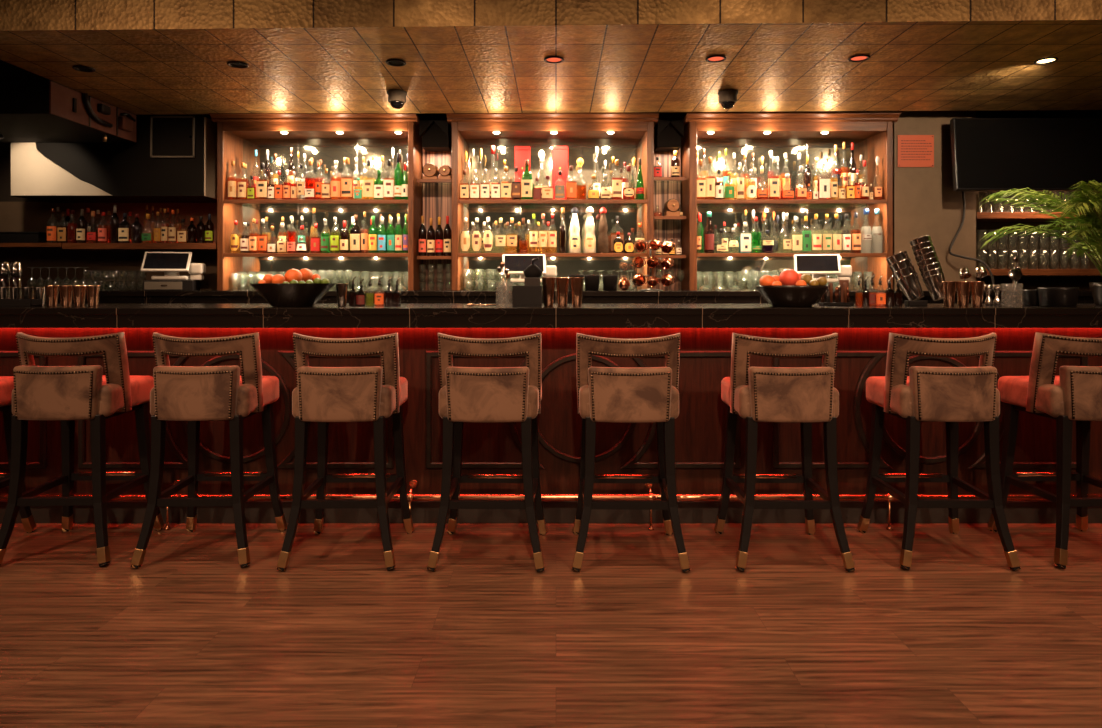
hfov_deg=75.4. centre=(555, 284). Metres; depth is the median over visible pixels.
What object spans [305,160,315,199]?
liquor bottle
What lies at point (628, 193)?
liquor bottle
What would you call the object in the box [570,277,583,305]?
tin
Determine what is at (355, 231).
liquor bottle
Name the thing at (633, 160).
liquor bottle
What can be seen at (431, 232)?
liquor bottle
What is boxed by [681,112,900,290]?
display cabinet
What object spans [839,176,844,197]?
liquor bottle
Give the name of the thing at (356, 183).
liquor bottle
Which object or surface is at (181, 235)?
liquor bottle
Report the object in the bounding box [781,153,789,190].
liquor bottle
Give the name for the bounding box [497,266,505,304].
spoon
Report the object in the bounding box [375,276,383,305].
bottle
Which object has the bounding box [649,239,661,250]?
copper mug
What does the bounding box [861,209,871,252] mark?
liquor bottle
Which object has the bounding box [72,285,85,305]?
tin
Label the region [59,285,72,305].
tin
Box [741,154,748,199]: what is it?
liquor bottle
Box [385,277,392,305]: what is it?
bottle
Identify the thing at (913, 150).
notice sign
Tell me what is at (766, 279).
fruit
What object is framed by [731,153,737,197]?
liquor bottle
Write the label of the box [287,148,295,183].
liquor bottle
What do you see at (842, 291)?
tool rack
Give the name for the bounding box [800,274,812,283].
fruit
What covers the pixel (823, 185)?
liquor bottle
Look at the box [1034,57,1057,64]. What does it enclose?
recessed light
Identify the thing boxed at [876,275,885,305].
bottle
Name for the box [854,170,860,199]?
liquor bottle
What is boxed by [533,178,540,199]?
liquor bottle
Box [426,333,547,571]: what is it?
bar stool
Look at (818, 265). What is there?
cash register
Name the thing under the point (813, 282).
fruit
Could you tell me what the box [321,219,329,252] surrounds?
liquor bottle
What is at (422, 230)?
liquor bottle
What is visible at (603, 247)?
liquor bottle
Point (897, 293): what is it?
bottle
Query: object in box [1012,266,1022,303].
strainer
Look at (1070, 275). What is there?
shelf
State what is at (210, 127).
trim
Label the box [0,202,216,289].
wall shelf
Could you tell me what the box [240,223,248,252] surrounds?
liquor bottle
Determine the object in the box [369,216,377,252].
liquor bottle
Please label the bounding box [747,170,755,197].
liquor bottle
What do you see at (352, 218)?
liquor bottle
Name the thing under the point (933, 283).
tin
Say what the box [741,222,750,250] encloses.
liquor bottle
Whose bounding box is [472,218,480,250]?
liquor bottle
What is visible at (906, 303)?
tray
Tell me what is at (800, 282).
fruit
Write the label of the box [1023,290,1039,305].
pot
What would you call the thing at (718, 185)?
liquor bottle
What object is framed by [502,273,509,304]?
spoon
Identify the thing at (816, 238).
liquor bottle
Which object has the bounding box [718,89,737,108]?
dome camera
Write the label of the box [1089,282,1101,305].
pot
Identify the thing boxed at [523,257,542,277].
dispenser
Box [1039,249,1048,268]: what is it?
glass
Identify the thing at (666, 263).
copper mug
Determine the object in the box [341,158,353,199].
liquor bottle
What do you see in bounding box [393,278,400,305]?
bottle
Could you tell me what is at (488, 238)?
liquor bottle
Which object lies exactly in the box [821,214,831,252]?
liquor bottle
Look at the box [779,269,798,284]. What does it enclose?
grapefruit
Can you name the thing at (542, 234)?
liquor bottle
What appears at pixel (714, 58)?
recessed light
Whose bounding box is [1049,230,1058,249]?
glass
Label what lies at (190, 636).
floor
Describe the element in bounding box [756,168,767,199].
liquor bottle
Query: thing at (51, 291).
tin
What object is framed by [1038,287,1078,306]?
pot
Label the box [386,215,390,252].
liquor bottle
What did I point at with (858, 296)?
bottle
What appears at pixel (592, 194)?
liquor bottle
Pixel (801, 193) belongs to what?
liquor bottle
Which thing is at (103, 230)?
liquor bottle
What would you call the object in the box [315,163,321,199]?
liquor bottle
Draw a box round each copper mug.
[632,257,645,267]
[632,273,647,286]
[633,239,648,252]
[646,256,660,267]
[648,275,659,286]
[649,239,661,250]
[661,241,674,252]
[661,257,673,268]
[661,274,674,286]
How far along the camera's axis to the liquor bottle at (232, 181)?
5.40 m
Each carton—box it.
[515,146,529,181]
[552,146,567,199]
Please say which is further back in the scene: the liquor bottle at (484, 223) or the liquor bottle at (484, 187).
the liquor bottle at (484, 223)
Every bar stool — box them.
[0,332,164,566]
[0,376,36,532]
[131,332,286,567]
[276,333,414,570]
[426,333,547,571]
[571,333,690,572]
[714,333,855,571]
[857,332,1020,570]
[987,332,1101,568]
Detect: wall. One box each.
[0,110,1101,289]
[14,114,216,202]
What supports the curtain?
hanging from the shelving at (436, 135)
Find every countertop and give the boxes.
[0,304,1101,314]
[45,290,1094,303]
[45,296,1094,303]
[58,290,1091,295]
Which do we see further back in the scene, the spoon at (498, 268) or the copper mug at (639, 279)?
the copper mug at (639, 279)
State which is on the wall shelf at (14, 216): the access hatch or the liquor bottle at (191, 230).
the liquor bottle at (191, 230)
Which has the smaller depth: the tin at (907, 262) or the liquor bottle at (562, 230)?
the tin at (907, 262)
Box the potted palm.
[979,180,1101,305]
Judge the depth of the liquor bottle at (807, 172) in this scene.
5.51 m
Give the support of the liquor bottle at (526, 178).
on the display cabinet at (623, 136)
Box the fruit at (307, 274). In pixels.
[300,268,312,281]
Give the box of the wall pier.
[870,111,975,290]
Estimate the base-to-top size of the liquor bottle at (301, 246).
0.209 m
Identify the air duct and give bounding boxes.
[0,60,135,142]
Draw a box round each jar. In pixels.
[496,282,511,306]
[618,278,629,290]
[1001,283,1022,306]
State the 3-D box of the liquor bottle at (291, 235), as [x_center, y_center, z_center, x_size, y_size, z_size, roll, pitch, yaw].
[-2.011,-0.383,5.424,0.064,0.285,0.065,0,0,0]
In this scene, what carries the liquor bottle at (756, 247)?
on the display cabinet at (813, 134)
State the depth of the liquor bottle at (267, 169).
5.52 m
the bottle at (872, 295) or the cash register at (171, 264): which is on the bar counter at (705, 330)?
the bottle at (872, 295)
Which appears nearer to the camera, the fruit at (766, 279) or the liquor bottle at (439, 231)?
the fruit at (766, 279)
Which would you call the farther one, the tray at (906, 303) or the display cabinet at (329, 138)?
the display cabinet at (329, 138)
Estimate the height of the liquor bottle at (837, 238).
0.300 m
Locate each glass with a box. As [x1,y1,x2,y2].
[736,272,744,288]
[977,230,986,249]
[977,249,986,268]
[978,191,989,208]
[1008,230,1017,249]
[1008,249,1017,268]
[1018,231,1027,249]
[1018,249,1027,268]
[1039,233,1048,249]
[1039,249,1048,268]
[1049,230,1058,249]
[1049,249,1058,268]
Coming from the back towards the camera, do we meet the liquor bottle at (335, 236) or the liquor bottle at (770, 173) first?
the liquor bottle at (770, 173)
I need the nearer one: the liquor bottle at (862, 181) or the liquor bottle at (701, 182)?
the liquor bottle at (701, 182)
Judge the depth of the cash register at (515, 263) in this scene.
5.24 m
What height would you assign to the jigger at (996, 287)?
0.119 m
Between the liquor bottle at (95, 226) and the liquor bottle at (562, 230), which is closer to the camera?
the liquor bottle at (562, 230)
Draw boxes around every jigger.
[984,284,992,305]
[993,284,1001,305]
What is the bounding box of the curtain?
[423,149,451,289]
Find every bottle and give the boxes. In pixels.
[47,208,55,240]
[57,212,66,242]
[63,209,72,225]
[67,210,76,242]
[76,209,86,242]
[86,208,92,231]
[87,211,97,242]
[93,210,101,231]
[98,212,108,242]
[107,211,110,242]
[110,205,119,242]
[118,213,130,242]
[131,214,142,242]
[142,214,150,240]
[154,212,159,240]
[161,209,168,242]
[168,210,175,240]
[177,219,185,241]
[187,218,196,242]
[197,216,204,242]
[205,214,213,242]
[228,161,237,199]
[230,221,239,250]
[238,163,247,199]
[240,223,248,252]
[247,176,255,199]
[249,219,258,252]
[251,150,259,186]
[256,163,268,199]
[258,219,267,252]
[263,150,270,183]
[267,226,276,252]
[268,173,274,199]
[271,154,277,184]
[275,171,282,199]
[277,223,285,251]
[279,217,286,252]
[283,170,290,199]
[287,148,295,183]
[287,216,295,252]
[291,172,296,199]
[295,152,300,197]
[296,226,307,252]
[297,164,303,194]
[298,216,304,241]
[301,154,305,197]
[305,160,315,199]
[311,224,320,252]
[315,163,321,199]
[317,160,324,182]
[321,169,330,199]
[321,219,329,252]
[330,217,339,252]
[331,161,340,199]
[340,221,348,252]
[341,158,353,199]
[349,217,353,252]
[349,277,356,305]
[350,215,360,252]
[354,158,358,188]
[354,178,361,198]
[356,279,364,305]
[360,157,366,197]
[361,212,368,252]
[363,160,373,196]
[366,277,373,305]
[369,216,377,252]
[374,170,383,199]
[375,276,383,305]
[377,214,381,229]
[378,217,385,252]
[384,160,393,199]
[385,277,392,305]
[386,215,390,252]
[387,217,394,252]
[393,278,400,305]
[394,153,402,199]
[395,217,402,252]
[402,163,407,199]
[403,216,407,252]
[419,216,426,255]
[427,218,434,255]
[435,217,442,255]
[444,216,450,255]
[460,170,468,199]
[461,218,470,251]
[470,170,479,199]
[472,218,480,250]
[480,169,489,199]
[480,222,485,252]
[483,217,492,250]
[488,146,497,195]
[491,169,499,199]
[496,218,505,245]
[501,167,510,199]
[507,218,516,245]
[512,167,520,199]
[516,222,522,252]
[519,218,527,252]
[521,160,531,199]
[529,214,537,246]
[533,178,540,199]
[535,150,547,196]
[535,222,541,250]
[539,214,546,246]
[542,176,552,199]
[548,214,556,246]
[555,171,564,197]
[559,208,566,252]
[566,166,575,199]
[569,207,580,252]
[577,158,583,167]
[577,182,585,199]
[583,207,595,252]
[588,175,598,199]
[593,147,599,195]
[598,207,608,252]
[600,174,610,199]
[611,216,623,252]
[612,160,621,199]
[614,232,622,252]
[621,162,628,199]
[623,166,634,199]
[624,233,633,252]
[632,157,635,197]
[636,159,643,199]
[636,223,644,252]
[654,157,661,176]
[654,212,661,215]
[655,239,660,254]
[671,151,679,176]
[676,240,681,253]
[697,160,705,199]
[697,213,700,248]
[697,214,703,252]
[704,212,713,252]
[705,157,714,199]
[715,170,722,199]
[715,229,727,250]
[717,152,722,181]
[722,222,727,250]
[723,149,728,199]
[725,172,734,197]
[729,228,738,246]
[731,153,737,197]
[737,163,743,197]
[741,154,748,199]
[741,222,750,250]
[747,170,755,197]
[749,153,756,197]
[751,217,761,252]
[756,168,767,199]
[761,230,773,252]
[768,151,773,199]
[769,157,778,199]
[772,211,777,249]
[774,157,780,197]
[780,174,793,199]
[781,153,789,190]
[783,213,791,248]
[792,217,801,249]
[794,153,802,198]
[796,166,806,199]
[802,216,810,250]
[804,155,810,190]
[806,184,811,199]
[812,214,821,249]
[813,158,820,190]
[813,182,817,198]
[817,163,829,199]
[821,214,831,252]
[825,158,830,197]
[831,145,840,199]
[831,162,837,196]
[833,214,841,249]
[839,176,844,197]
[840,142,847,199]
[841,214,850,249]
[842,231,848,252]
[845,173,854,199]
[848,143,856,184]
[851,213,860,252]
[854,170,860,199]
[855,276,862,305]
[858,155,864,185]
[860,161,869,199]
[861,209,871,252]
[862,277,868,305]
[869,275,875,305]
[872,209,882,252]
[873,156,881,199]
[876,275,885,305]
[885,276,893,305]
[894,277,901,305]
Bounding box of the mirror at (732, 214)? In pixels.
[697,139,866,289]
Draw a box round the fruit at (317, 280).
[313,278,321,282]
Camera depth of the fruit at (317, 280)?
3.78 m
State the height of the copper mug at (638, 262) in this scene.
0.085 m
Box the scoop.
[959,267,970,280]
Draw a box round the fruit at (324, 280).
[321,279,329,282]
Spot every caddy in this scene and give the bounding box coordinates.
[0,299,42,306]
[512,278,541,306]
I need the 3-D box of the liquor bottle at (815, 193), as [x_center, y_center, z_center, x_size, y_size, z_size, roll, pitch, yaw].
[1.972,-0.713,5.424,0.041,0.142,0.042,0,0,0]
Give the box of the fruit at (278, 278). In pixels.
[272,274,284,282]
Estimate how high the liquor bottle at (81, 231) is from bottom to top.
0.268 m
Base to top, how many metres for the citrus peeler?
0.017 m
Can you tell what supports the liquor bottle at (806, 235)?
on the display cabinet at (813, 134)
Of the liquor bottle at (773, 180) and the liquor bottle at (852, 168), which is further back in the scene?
the liquor bottle at (852, 168)
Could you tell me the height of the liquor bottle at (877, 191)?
0.340 m
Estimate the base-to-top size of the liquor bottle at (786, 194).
0.203 m
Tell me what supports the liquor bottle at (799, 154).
on the display cabinet at (813, 134)
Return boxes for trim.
[204,117,216,198]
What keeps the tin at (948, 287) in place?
on the bar counter at (705, 330)
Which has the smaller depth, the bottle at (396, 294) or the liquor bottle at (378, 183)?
the bottle at (396, 294)
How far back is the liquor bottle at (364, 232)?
5.40 m
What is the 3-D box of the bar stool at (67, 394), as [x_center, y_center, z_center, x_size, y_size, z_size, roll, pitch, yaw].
[-2.316,0.756,3.497,0.543,1.063,0.542,0,0,-2]
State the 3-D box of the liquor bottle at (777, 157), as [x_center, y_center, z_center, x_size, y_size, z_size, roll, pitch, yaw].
[1.722,-0.818,5.534,0.051,0.352,0.052,0,0,0]
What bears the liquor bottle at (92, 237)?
on the wall shelf at (14, 216)
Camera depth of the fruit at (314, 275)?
4.00 m
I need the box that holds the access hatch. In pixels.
[150,116,194,157]
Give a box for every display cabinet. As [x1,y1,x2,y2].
[209,113,421,290]
[446,112,658,290]
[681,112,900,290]
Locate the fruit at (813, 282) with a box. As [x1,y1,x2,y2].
[809,280,818,284]
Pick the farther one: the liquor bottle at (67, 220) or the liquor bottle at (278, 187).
the liquor bottle at (67, 220)
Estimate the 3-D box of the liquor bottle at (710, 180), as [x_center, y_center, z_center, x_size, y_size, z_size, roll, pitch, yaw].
[1.173,-0.808,5.425,0.068,0.332,0.050,0,0,5]
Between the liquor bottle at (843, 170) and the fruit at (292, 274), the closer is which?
the fruit at (292, 274)
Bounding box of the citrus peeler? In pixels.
[467,303,495,305]
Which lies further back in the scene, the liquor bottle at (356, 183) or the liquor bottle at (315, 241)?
the liquor bottle at (356, 183)
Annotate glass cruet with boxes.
[0,262,9,286]
[9,262,21,286]
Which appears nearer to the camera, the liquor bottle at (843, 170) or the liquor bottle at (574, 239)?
the liquor bottle at (574, 239)
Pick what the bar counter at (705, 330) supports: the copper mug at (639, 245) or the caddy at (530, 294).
the caddy at (530, 294)
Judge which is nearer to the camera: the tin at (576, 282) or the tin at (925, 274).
the tin at (576, 282)
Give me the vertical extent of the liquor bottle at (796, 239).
0.277 m
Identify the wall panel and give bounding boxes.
[11,143,111,195]
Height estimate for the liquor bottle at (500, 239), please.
0.270 m
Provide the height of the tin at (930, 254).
0.157 m
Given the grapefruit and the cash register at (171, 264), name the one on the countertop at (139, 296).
the cash register at (171, 264)
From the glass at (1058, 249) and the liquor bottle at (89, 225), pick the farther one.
the liquor bottle at (89, 225)
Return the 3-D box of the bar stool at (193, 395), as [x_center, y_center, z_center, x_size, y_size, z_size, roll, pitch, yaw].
[-1.665,0.756,3.487,0.543,1.063,0.542,0,0,-1]
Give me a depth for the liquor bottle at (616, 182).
5.40 m
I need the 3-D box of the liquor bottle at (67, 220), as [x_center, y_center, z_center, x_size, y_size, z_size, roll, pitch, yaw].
[-3.833,-0.458,5.600,0.063,0.279,0.063,0,0,0]
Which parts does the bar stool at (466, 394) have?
leg, leg, nailhead trim, nailhead trim, nailhead trim, frame, seat, wear plate, leg, leg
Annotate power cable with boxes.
[949,191,994,289]
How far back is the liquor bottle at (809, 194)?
5.41 m
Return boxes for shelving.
[417,120,451,289]
[654,120,685,289]
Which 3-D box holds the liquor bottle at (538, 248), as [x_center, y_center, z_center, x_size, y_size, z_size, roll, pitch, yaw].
[-0.135,-0.365,5.534,0.053,0.249,0.054,0,0,0]
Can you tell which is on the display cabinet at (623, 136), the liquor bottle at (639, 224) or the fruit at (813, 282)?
the liquor bottle at (639, 224)
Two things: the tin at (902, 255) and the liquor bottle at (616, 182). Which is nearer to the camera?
the tin at (902, 255)
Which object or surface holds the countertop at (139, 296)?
on the floor
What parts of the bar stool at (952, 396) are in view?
leg, seat frame, leg, wear plate, seat, frame, nailhead trim, nailhead trim, leg, nailhead trim, leg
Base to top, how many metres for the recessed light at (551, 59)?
0.009 m
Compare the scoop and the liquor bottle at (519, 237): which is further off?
the liquor bottle at (519, 237)
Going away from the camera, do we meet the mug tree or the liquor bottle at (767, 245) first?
the mug tree
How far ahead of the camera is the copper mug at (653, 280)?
5.14 m
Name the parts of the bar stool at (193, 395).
leg, nailhead trim, leg, nailhead trim, nailhead trim, frame, seat, seat frame, wear plate, leg, leg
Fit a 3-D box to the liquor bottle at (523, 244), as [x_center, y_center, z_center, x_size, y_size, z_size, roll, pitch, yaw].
[-0.248,-0.375,5.425,0.068,0.270,0.051,0,0,-4]
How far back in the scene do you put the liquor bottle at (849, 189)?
5.40 m
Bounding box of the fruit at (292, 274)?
[284,269,302,282]
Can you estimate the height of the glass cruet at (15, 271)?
0.250 m
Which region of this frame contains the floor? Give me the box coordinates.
[0,523,1101,727]
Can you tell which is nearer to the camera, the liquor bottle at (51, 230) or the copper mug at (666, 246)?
the copper mug at (666, 246)
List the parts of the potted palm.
frond stem, frond stem, frond stem, frond stem, frond stem, frond stem, frond stem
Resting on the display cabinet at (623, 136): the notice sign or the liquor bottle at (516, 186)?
the liquor bottle at (516, 186)
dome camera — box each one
[387,89,406,108]
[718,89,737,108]
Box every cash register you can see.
[140,252,205,290]
[502,254,556,282]
[794,254,851,282]
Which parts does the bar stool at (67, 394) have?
leg, nailhead trim, nailhead trim, leg, nailhead trim, frame, seat, leg, wear plate, seat frame, leg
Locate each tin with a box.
[0,287,9,298]
[9,287,21,298]
[21,287,33,298]
[33,287,45,305]
[44,285,58,305]
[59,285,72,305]
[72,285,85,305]
[86,285,99,305]
[336,283,347,306]
[542,277,554,305]
[556,277,568,305]
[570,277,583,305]
[886,251,908,264]
[889,258,911,272]
[893,265,915,279]
[896,273,923,300]
[909,235,930,246]
[911,241,932,251]
[913,246,934,256]
[915,251,936,261]
[917,257,938,267]
[918,262,940,272]
[921,268,942,277]
[922,273,944,300]
[941,281,956,305]
[956,281,970,305]
[970,281,984,305]
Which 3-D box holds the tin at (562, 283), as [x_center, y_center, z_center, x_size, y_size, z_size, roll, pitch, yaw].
[0.035,0.037,3.860,0.075,0.157,0.075,0,0,0]
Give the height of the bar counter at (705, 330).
1.171 m
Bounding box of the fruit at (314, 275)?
[312,274,320,280]
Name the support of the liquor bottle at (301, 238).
on the display cabinet at (329, 138)
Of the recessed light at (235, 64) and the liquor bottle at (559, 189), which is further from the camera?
the liquor bottle at (559, 189)
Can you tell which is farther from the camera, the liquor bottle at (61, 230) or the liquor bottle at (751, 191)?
the liquor bottle at (61, 230)
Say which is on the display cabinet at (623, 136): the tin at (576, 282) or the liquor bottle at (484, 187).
the liquor bottle at (484, 187)
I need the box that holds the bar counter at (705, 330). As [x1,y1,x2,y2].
[0,304,1101,529]
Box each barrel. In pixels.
[423,163,438,178]
[439,165,451,178]
[664,199,679,215]
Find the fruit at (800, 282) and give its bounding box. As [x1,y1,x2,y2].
[795,280,806,284]
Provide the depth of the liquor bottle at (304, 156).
5.51 m
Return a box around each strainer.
[975,266,987,280]
[1008,269,1020,304]
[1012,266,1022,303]
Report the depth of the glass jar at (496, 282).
3.81 m
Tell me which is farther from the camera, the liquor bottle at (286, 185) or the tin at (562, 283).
the liquor bottle at (286, 185)
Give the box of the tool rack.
[818,280,853,305]
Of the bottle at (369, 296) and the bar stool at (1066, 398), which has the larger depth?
the bottle at (369, 296)
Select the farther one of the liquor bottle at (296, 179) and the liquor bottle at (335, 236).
the liquor bottle at (296, 179)
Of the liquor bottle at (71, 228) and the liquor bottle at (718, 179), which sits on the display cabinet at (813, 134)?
the liquor bottle at (718, 179)
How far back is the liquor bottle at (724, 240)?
5.52 m
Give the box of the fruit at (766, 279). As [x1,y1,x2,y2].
[759,275,773,284]
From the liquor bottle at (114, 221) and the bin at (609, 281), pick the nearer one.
the bin at (609, 281)
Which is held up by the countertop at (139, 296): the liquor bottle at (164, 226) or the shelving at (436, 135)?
the shelving at (436, 135)
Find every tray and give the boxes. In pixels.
[818,302,853,305]
[904,301,927,305]
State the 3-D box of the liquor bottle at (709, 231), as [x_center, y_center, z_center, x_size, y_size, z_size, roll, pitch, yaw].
[1.165,-0.398,5.424,0.075,0.315,0.076,0,0,0]
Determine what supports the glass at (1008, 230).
on the glass at (1017, 249)
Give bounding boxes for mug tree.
[638,240,663,290]
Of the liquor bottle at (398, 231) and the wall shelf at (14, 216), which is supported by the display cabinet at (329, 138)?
the liquor bottle at (398, 231)
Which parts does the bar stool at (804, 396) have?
leg, leg, wear plate, seat, frame, nailhead trim, nailhead trim, nailhead trim, leg, leg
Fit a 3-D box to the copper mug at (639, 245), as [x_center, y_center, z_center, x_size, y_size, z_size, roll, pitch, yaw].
[0.612,-0.281,5.133,0.112,0.096,0.090,0,0,0]
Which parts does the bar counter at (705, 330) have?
panel moulding, panel moulding, ring moulding, panel moulding, panel moulding, foot rail, ring moulding, panel moulding, panel moulding, ring moulding, panel moulding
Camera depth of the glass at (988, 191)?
5.54 m
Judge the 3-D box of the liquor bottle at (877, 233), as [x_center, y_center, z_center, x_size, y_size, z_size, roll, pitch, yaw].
[2.443,-0.410,5.424,0.075,0.338,0.076,0,0,0]
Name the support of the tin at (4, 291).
on the bar counter at (705, 330)
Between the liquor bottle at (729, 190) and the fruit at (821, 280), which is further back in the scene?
the liquor bottle at (729, 190)
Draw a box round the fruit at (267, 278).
[263,274,272,282]
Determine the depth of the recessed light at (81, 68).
4.18 m
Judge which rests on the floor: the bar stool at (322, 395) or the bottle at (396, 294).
the bar stool at (322, 395)
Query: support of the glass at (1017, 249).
on the shelf at (1070, 275)
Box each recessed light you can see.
[72,65,95,71]
[227,61,248,68]
[386,59,405,66]
[544,56,563,63]
[706,55,726,62]
[848,54,869,61]
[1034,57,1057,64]
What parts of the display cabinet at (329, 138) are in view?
panel, crown moulding, header rail, panel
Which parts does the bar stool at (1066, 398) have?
leg, seat, wear plate, seat frame, leg, frame, nailhead trim, nailhead trim, leg, nailhead trim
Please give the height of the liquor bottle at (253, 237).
0.262 m
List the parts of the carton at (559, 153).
lid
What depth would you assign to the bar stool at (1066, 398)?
3.34 m
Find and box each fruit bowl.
[249,283,335,306]
[755,285,829,306]
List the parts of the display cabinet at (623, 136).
panel, header rail, crown moulding, panel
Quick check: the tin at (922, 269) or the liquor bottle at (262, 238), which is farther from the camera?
the liquor bottle at (262, 238)
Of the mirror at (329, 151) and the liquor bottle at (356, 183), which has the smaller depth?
the liquor bottle at (356, 183)
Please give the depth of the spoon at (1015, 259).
3.89 m
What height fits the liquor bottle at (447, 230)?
0.310 m
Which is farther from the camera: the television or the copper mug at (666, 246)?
the television
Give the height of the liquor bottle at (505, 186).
0.256 m
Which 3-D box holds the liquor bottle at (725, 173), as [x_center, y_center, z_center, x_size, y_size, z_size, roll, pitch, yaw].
[1.319,-0.849,5.534,0.047,0.414,0.049,0,0,0]
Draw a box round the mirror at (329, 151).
[243,139,407,289]
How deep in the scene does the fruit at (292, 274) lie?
3.84 m
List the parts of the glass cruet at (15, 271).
cruet glass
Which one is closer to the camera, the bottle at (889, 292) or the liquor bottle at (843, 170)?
the bottle at (889, 292)
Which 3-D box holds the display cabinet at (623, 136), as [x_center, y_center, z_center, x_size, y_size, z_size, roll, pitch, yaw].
[-0.024,-0.620,5.496,1.580,1.324,0.428,0,0,0]
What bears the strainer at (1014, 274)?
in the glass jar at (1001, 283)
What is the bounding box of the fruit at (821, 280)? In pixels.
[817,277,826,284]
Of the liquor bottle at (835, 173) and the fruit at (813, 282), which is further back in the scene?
the liquor bottle at (835, 173)
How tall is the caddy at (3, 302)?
0.040 m
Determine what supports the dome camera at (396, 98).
attached to the ceiling
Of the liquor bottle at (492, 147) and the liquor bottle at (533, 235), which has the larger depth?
the liquor bottle at (492, 147)
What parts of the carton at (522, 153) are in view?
lid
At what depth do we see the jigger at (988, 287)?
3.85 m
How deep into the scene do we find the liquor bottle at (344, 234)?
5.40 m
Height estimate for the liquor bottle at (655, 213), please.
0.093 m
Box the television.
[950,118,1101,190]
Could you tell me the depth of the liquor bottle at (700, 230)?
5.52 m
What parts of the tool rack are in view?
tool handle, tool handle, tool handle, tool handle, tool handle, tool handle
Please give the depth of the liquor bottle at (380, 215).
5.53 m
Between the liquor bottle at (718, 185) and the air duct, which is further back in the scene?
the liquor bottle at (718, 185)
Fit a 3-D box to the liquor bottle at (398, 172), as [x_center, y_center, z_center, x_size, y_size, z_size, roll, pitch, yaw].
[-1.199,-0.824,5.424,0.064,0.363,0.065,0,0,0]
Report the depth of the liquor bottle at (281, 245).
5.40 m
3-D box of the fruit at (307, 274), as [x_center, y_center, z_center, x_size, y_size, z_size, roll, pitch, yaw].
[-1.391,-0.053,3.950,0.081,0.078,0.080,0,0,-7]
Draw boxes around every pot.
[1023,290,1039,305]
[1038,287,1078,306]
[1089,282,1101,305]
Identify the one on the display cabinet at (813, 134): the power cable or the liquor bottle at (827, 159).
the liquor bottle at (827, 159)
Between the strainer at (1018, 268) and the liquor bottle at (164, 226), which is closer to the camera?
the strainer at (1018, 268)
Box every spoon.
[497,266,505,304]
[500,261,504,304]
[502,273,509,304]
[503,268,507,304]
[1010,256,1017,304]
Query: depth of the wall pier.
5.45 m
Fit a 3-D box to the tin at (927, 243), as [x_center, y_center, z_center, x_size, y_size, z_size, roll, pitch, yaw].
[2.087,-0.172,4.049,0.129,0.157,0.113,0,0,22]
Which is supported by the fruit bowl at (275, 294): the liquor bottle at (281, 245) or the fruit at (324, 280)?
the fruit at (324, 280)
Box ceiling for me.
[0,0,1101,114]
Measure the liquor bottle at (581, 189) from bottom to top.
0.211 m
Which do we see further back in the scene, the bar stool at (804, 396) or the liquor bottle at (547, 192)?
the liquor bottle at (547, 192)
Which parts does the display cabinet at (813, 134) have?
panel, header rail, crown moulding, panel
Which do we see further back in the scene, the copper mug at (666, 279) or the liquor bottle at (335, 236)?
the liquor bottle at (335, 236)
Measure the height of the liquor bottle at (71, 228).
0.260 m
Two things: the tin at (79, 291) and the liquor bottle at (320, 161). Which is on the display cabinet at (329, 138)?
the liquor bottle at (320, 161)
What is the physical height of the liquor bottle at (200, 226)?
0.214 m
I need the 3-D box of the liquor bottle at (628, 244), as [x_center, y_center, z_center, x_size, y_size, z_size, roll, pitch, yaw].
[0.556,-0.318,5.424,0.071,0.156,0.073,0,0,0]
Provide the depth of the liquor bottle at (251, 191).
5.41 m
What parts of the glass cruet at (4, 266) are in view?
cruet glass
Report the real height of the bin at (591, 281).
0.117 m
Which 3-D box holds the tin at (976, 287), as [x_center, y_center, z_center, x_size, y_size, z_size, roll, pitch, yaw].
[2.279,0.048,3.860,0.074,0.135,0.074,0,0,0]
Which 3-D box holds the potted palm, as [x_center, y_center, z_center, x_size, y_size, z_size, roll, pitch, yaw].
[3.112,-0.227,4.073,1.294,0.685,0.941,0,0,-8]
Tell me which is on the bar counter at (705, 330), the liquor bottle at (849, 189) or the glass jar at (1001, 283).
the glass jar at (1001, 283)
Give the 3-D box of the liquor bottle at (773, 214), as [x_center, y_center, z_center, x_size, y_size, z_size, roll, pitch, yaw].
[1.691,-0.408,5.535,0.060,0.334,0.043,0,0,4]
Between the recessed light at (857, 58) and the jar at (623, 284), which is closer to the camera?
the recessed light at (857, 58)
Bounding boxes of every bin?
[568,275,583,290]
[584,275,599,290]
[602,275,617,290]
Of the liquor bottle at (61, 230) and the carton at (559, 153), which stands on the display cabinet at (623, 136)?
the carton at (559, 153)
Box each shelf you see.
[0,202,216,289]
[976,191,1101,289]
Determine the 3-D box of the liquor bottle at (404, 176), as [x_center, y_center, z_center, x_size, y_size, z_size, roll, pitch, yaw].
[-1.148,-0.785,5.424,0.047,0.287,0.049,0,0,0]
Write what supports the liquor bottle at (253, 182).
on the display cabinet at (329, 138)
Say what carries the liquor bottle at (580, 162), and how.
on the display cabinet at (623, 136)
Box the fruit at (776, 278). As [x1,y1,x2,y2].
[772,275,778,280]
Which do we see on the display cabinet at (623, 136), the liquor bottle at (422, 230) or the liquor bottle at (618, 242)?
the liquor bottle at (618, 242)
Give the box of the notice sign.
[898,135,933,166]
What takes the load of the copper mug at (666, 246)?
hanging from the mug tree
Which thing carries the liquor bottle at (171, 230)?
on the wall shelf at (14, 216)
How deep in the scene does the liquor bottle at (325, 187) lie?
5.40 m
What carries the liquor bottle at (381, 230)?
on the display cabinet at (329, 138)
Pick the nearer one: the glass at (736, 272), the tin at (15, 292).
the tin at (15, 292)
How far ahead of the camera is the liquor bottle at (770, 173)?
5.52 m
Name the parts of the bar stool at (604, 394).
leg, leg, wear plate, frame, nailhead trim, seat, nailhead trim, nailhead trim, leg, leg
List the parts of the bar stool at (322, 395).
leg, leg, nailhead trim, nailhead trim, nailhead trim, frame, seat, wear plate, leg, leg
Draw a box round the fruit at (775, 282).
[772,281,781,284]

